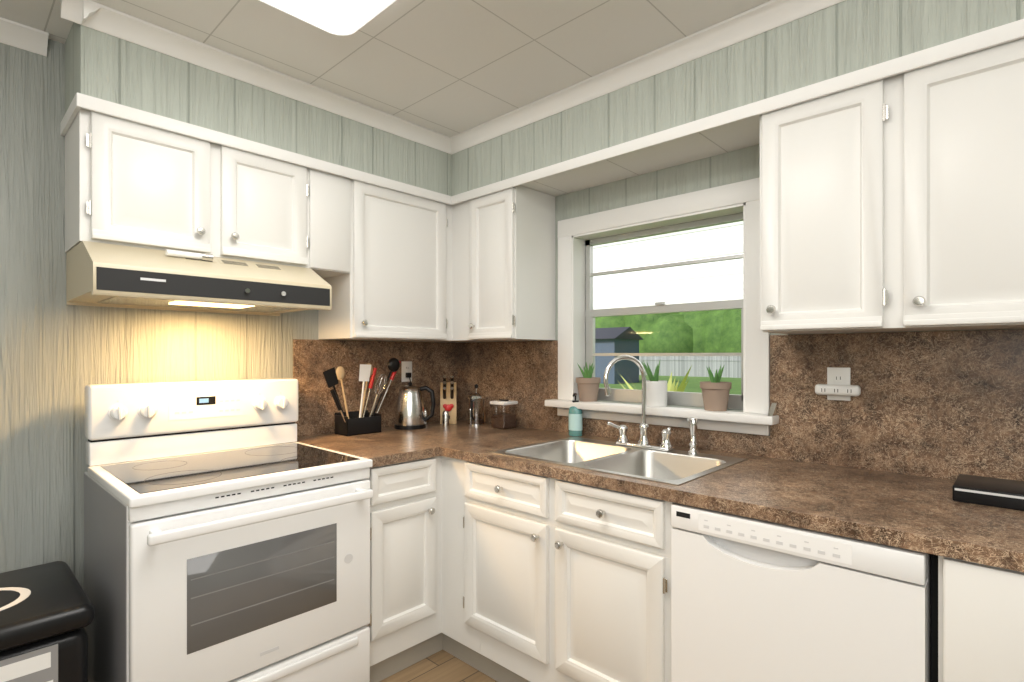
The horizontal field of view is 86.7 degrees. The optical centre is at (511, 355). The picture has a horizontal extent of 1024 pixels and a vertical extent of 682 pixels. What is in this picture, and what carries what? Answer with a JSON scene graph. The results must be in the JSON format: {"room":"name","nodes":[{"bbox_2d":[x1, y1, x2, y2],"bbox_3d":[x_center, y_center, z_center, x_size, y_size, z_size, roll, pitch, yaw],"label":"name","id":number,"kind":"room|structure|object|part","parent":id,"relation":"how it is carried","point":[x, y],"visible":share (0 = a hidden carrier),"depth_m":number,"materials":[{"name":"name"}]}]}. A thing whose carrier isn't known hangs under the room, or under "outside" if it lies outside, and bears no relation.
{"room":"kitchen","nodes":[
{"label":"kitchen","id":0,"kind":"room"},
{"bbox_2d":[0,39,456,589],"bbox_3d":[-1.608,0.086,2.100,0.140,2.440,3.840,0,0,43],"label":"wall","id":1,"kind":"structure","parent":0,"point":[56,353],"depth_m":1.95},
{"bbox_2d":[0,17,48,56],"bbox_3d":[-2.251,-1.101,1.281,0.050,0.065,1.762,0,0,43],"label":"crown molding","id":2,"kind":"structure","parent":1,"relation":"attached to","point":[12,33],"depth_m":1.87,"materials":[{"name":"white paint"}]},
{"bbox_2d":[65,108,484,342],"bbox_3d":[-0.854,-0.451,2.537,0.351,0.743,1.884,0,0,43],"label":"upper cabinet","id":3,"kind":"object","parent":1,"relation":"attached to","point":[378,259],"visible":0.94,"depth_m":2.21,"materials":[{"name":"white paint"}]},
{"bbox_2d":[66,241,331,315],"bbox_3d":[-1.173,-0.278,2.080,0.514,0.188,0.773,0,0,43],"label":"range hood","id":4,"kind":"object","parent":3,"relation":"attached to","point":[107,275],"visible":1,"depth_m":1.90,"materials":[{"name":"beige metal"}]},
{"bbox_2d":[293,339,457,436],"bbox_3d":[-0.690,0.157,2.957,0.011,0.469,1.027,0,0,43],"label":"backsplash","id":5,"kind":"structure","parent":1,"relation":"attached to","point":[317,408],"depth_m":2.83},
{"bbox_2d":[402,361,411,381],"bbox_3d":[-0.591,0.091,3.049,0.006,0.114,0.070,0,0,43],"label":"outlet","id":6,"kind":"object","parent":1,"relation":"attached to","point":[406,366],"visible":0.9,"depth_m":3.04,"materials":[{"name":"white plastic"}]},
{"bbox_2d":[0,0,770,136],"bbox_3d":[-0.188,-1.164,0.661,4.180,0.060,3.980,0,0,43],"label":"ceiling","id":7,"kind":"structure","parent":0,"point":[450,68],"depth_m":1.96,"materials":[{"name":"tile"}]},
{"bbox_2d":[259,0,395,35],"bbox_3d":[-0.268,-1.090,1.232,1.250,0.084,0.470,0,0,43],"label":"light fixture","id":8,"kind":"object","parent":7,"relation":"attached to","point":[342,17],"visible":1,"depth_m":1.65,"materials":[{"name":"white"}]},
{"bbox_2d":[379,650,497,681],"bbox_3d":[-0.188,1.336,0.661,4.180,0.060,3.980,0,0,43],"label":"floor","id":9,"kind":"structure","parent":0,"point":[442,666],"depth_m":2.23,"materials":[{"name":"wood"}]},
{"bbox_2d":[0,561,94,681],"bbox_3d":[-1.480,0.991,1.446,0.545,0.629,0.525,0,0,43],"label":"can","id":10,"kind":"object","parent":9,"relation":"on","point":[47,612],"visible":1,"depth_m":1.45,"materials":[{"name":"black plastic"}]},
{"bbox_2d":[84,378,372,681],"bbox_3d":[-1.017,0.706,1.983,0.744,1.200,0.766,0,0,43],"label":"range","id":11,"kind":"object","parent":9,"relation":"on","point":[245,563],"visible":1,"depth_m":1.81,"materials":[{"name":"white metal"}]},
{"bbox_2d":[367,453,441,681],"bbox_3d":[-0.695,0.869,2.437,0.718,0.876,0.332,0,0,43],"label":"base cabinet","id":12,"kind":"object","parent":9,"relation":"on","point":[405,626],"depth_m":2.21,"materials":[{"name":"white paint"}]},
{"bbox_2d":[290,433,441,464],"bbox_3d":[-0.688,0.411,2.440,0.725,0.039,0.347,0,0,43],"label":"countertop","id":13,"kind":"structure","parent":12,"relation":"on","point":[373,447],"depth_m":2.33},
{"bbox_2d":[446,457,481,657],"bbox_3d":[0.023,0.869,2.525,0.245,0.876,0.698,0,0,43],"label":"base cabinet","id":14,"kind":"object","parent":9,"relation":"on","point":[457,472],"depth_m":2.31,"materials":[{"name":"white paint"}]},
{"bbox_2d":[458,497,670,681],"bbox_3d":[0.380,0.957,2.173,0.911,0.700,0.718,0,0,43],"label":"base cabinet","id":15,"kind":"object","parent":9,"relation":"on","point":[534,545],"depth_m":1.90,"materials":[{"name":"white paint"}]},
{"bbox_2d":[470,433,753,552],"bbox_3d":[0.371,0.477,2.104,0.840,0.177,0.605,0,0,43],"label":"sink","id":16,"kind":"object","parent":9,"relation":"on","point":[614,487],"depth_m":1.98,"materials":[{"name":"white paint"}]},
{"bbox_2d":[378,417,557,460],"bbox_3d":[-0.225,0.411,2.740,0.985,0.039,0.725,0,0,43],"label":"countertop","id":17,"kind":"structure","parent":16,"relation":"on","point":[456,440],"depth_m":2.65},
{"bbox_2d":[323,358,400,435],"bbox_3d":[-0.754,0.202,2.737,0.146,0.379,0.451,0,0,43],"label":"utensil caddy","id":18,"kind":"object","parent":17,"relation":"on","point":[360,422],"visible":1,"depth_m":2.70,"materials":[{"name":"black plastic"}]},
{"bbox_2d":[395,373,435,429],"bbox_3d":[-0.538,0.244,2.945,0.214,0.294,0.208,0,0,43],"label":"electric kettle","id":19,"kind":"object","parent":17,"relation":"on","point":[410,413],"visible":1,"depth_m":2.87,"materials":[{"name":"silver metal"}]},
{"bbox_2d":[424,409,448,425],"bbox_3d":[-0.433,0.349,3.057,0.188,0.085,0.037,0,0,32],"label":"shakers","id":20,"kind":"object","parent":17,"relation":"on","point":[445,418],"visible":0.69,"depth_m":3.00,"materials":[{"name":"silver metal"}]},
{"bbox_2d":[440,375,455,423],"bbox_3d":[-0.366,0.253,3.117,0.092,0.278,0.187,0,0,-7],"label":"knife block","id":21,"kind":"object","parent":17,"relation":"on","point":[448,396],"visible":0.98,"depth_m":3.09,"materials":[{"name":"brown wood"}]},
{"bbox_2d":[468,384,484,425],"bbox_3d":[-0.211,0.276,3.028,0.098,0.230,0.129,0,0,43],"label":"press","id":22,"kind":"object","parent":17,"relation":"on","point":[473,420],"visible":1,"depth_m":3.01,"materials":[{"name":"silver metal"}]},
{"bbox_2d":[490,399,517,428],"bbox_3d":[-0.044,0.314,2.917,0.110,0.154,0.110,0,0,43],"label":"container","id":23,"kind":"object","parent":17,"relation":"on","point":[501,420],"visible":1,"depth_m":2.89,"materials":[{"name":"clear glass"}]},
{"bbox_2d":[568,393,582,436],"bbox_3d":[0.304,0.287,2.637,0.073,0.209,0.074,0,0,43],"label":"soap dispenser","id":24,"kind":"object","parent":17,"relation":"on","point":[575,421],"visible":0.88,"depth_m":2.62,"materials":[{"name":"teal plastic"}]},
{"bbox_2d":[674,457,1023,564],"bbox_3d":[1.168,0.411,1.423,1.277,0.039,0.725,0,0,43],"label":"countertop","id":25,"kind":"structure","parent":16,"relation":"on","point":[909,511],"depth_m":1.42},
{"bbox_2d":[952,474,1023,510],"bbox_3d":[1.361,0.370,1.426,0.300,0.042,0.201,0,0,43],"label":"cable box","id":26,"kind":"object","parent":25,"relation":"on","point":[994,492],"visible":0.98,"depth_m":1.43,"materials":[{"name":"black plastic"}]},
{"bbox_2d":[671,503,930,681],"bbox_3d":[0.918,0.870,1.635,0.597,0.863,0.685,0,0,43],"label":"dishwasher","id":27,"kind":"object","parent":9,"relation":"on","point":[754,600],"visible":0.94,"depth_m":1.37,"materials":[{"name":"white"}]},
{"bbox_2d":[926,549,1023,681],"bbox_3d":[1.393,0.869,1.215,0.663,0.876,0.718,0,0,43],"label":"base cabinet","id":28,"kind":"object","parent":9,"relation":"on","point":[977,603],"depth_m":1.13,"materials":[{"name":"white paint"}]},
{"bbox_3d":[1.169,0.822,1.449,0.016,0.768,0.610,0,0,43],"label":"dishwasher gap panel","id":29,"kind":"part","parent":28,"relation":"part of","materials":[{"name":"black"}]},
{"bbox_2d":[60,0,1023,204],"bbox_3d":[0.430,-0.966,1.315,3.898,0.335,1.898,0,0,43],"label":"soffit","id":30,"kind":"structure","parent":0,"point":[718,102],"depth_m":1.99,"materials":[{"name":"wood"}]},
{"bbox_2d":[61,0,451,151],"bbox_3d":[-0.881,-1.101,2.256,0.050,0.065,1.538,0,0,43],"label":"crown molding","id":31,"kind":"structure","parent":30,"relation":"attached to","point":[88,13],"depth_m":2.07,"materials":[{"name":"white paint"}]},
{"bbox_2d":[446,0,844,154],"bbox_3d":[0.960,-1.101,1.639,3.572,0.065,0.050,0,0,43],"label":"crown molding","id":32,"kind":"structure","parent":30,"relation":"attached to","point":[759,19],"depth_m":2.04,"materials":[{"name":"white paint"}]},
{"bbox_2d":[593,221,742,309],"bbox_3d":[-0.926,0.346,7.085,18.000,2.920,4.300,0,0,43],"label":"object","id":33,"kind":"object","parent":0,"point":[664,285],"depth_m":5.32,"materials":[{"name":"white"}]},
{"bbox_2d":[459,144,1007,435],"bbox_3d":[1.131,0.086,2.056,3.900,2.440,0.140,0,0,43],"label":"wall","id":34,"kind":"structure","parent":0,"point":[739,165],"depth_m":2.41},
{"bbox_2d":[545,177,778,435],"bbox_3d":[0.633,-0.191,2.454,1.100,0.997,0.203,0,0,43],"label":"window","id":35,"kind":"structure","parent":34,"relation":"in","point":[758,415],"depth_m":2.42,"materials":[{"name":"white paint"}]},
{"bbox_2d":[576,362,600,401],"bbox_3d":[0.377,0.128,2.678,0.122,0.196,0.122,0,0,43],"label":"plant pot","id":36,"kind":"object","parent":35,"relation":"on","point":[588,385],"visible":1,"depth_m":2.64,"materials":[{"name":"beige"}]},
{"bbox_2d":[642,361,666,406],"bbox_3d":[0.628,0.121,2.424,0.122,0.210,0.126,0,0,43],"label":"plant pot","id":37,"kind":"object","parent":35,"relation":"on","point":[656,392],"visible":0.9,"depth_m":2.38,"materials":[{"name":"white ceramic"}]},
{"bbox_3d":[0.687,-0.183,2.511,0.836,0.818,0.046,0,0,43],"label":"window frame alu","id":38,"kind":"part","parent":35,"relation":"part of","materials":[{"name":"white metal"}]},
{"bbox_2d":[700,366,731,410],"bbox_3d":[0.838,0.132,2.229,0.122,0.189,0.122,0,0,43],"label":"plant pot","id":39,"kind":"object","parent":35,"relation":"on","point":[715,392],"visible":1,"depth_m":2.19,"materials":[{"name":"beige"}]},
{"bbox_2d":[452,38,1023,341],"bbox_3d":[0.693,-0.451,2.130,2.558,0.743,0.351,0,0,43],"label":"wall cabinet","id":40,"kind":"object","parent":34,"relation":"attached to","point":[895,203],"depth_m":1.59,"materials":[{"name":"white paint"}]},
{"bbox_2d":[458,329,1023,480],"bbox_3d":[0.770,0.157,2.291,3.048,0.469,0.011,0,0,43],"label":"backsplash","id":41,"kind":"structure","parent":34,"relation":"attached to","point":[950,404],"depth_m":1.86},
{"bbox_2d":[815,367,860,400],"bbox_3d":[1.143,0.101,1.903,0.140,0.116,0.038,0,0,43],"label":"outlet","id":42,"kind":"object","parent":34,"relation":"attached to","point":[838,386],"visible":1,"depth_m":1.90,"materials":[{"name":"white plastic"}]},
{"label":"outside","id":43,"kind":"structure","parent":0,"visible":0},
{"bbox_2d":[599,375,740,394],"bbox_3d":[14.585,1.856,40.952,110.000,0.100,74.850,0,0,43],"label":"ground","id":44,"kind":"structure","parent":43,"point":[692,384],"depth_m":34.75,"materials":[{"name":"green plant"}]},
{"bbox_2d":[595,327,643,383],"bbox_3d":[6.497,-0.019,36.111,3.100,3.650,3.600,0,0,43],"label":"shed","id":45,"kind":"object","parent":44,"relation":"on","point":[611,342],"depth_m":34.86,"materials":[{"name":"blue wood"}]},
{"bbox_2d":[595,309,740,352],"bbox_3d":[25.722,-5.636,51.355,108.514,22.296,24.231,0,0,43],"label":"trees","id":46,"kind":"object","parent":44,"relation":"on","point":[640,326],"depth_m":50.27,"materials":[{"name":"green plant"}]},
{"bbox_2d":[621,365,730,392],"bbox_3d":[1.196,0.934,4.052,0.980,1.743,1.294,0,0,43],"label":"yucca","id":47,"kind":"object","parent":44,"relation":"on","point":[670,386],"depth_m":4.19,"materials":[{"name":"green plant"}]},
{"bbox_2d":[639,356,740,377],"bbox_3d":[17.632,0.886,44.175,110.000,1.840,0.100,0,0,43],"label":"fence","id":48,"kind":"object","parent":44,"relation":"on","point":[703,362],"depth_m":46.14,"materials":[{"name":"white wood"}]}
]}

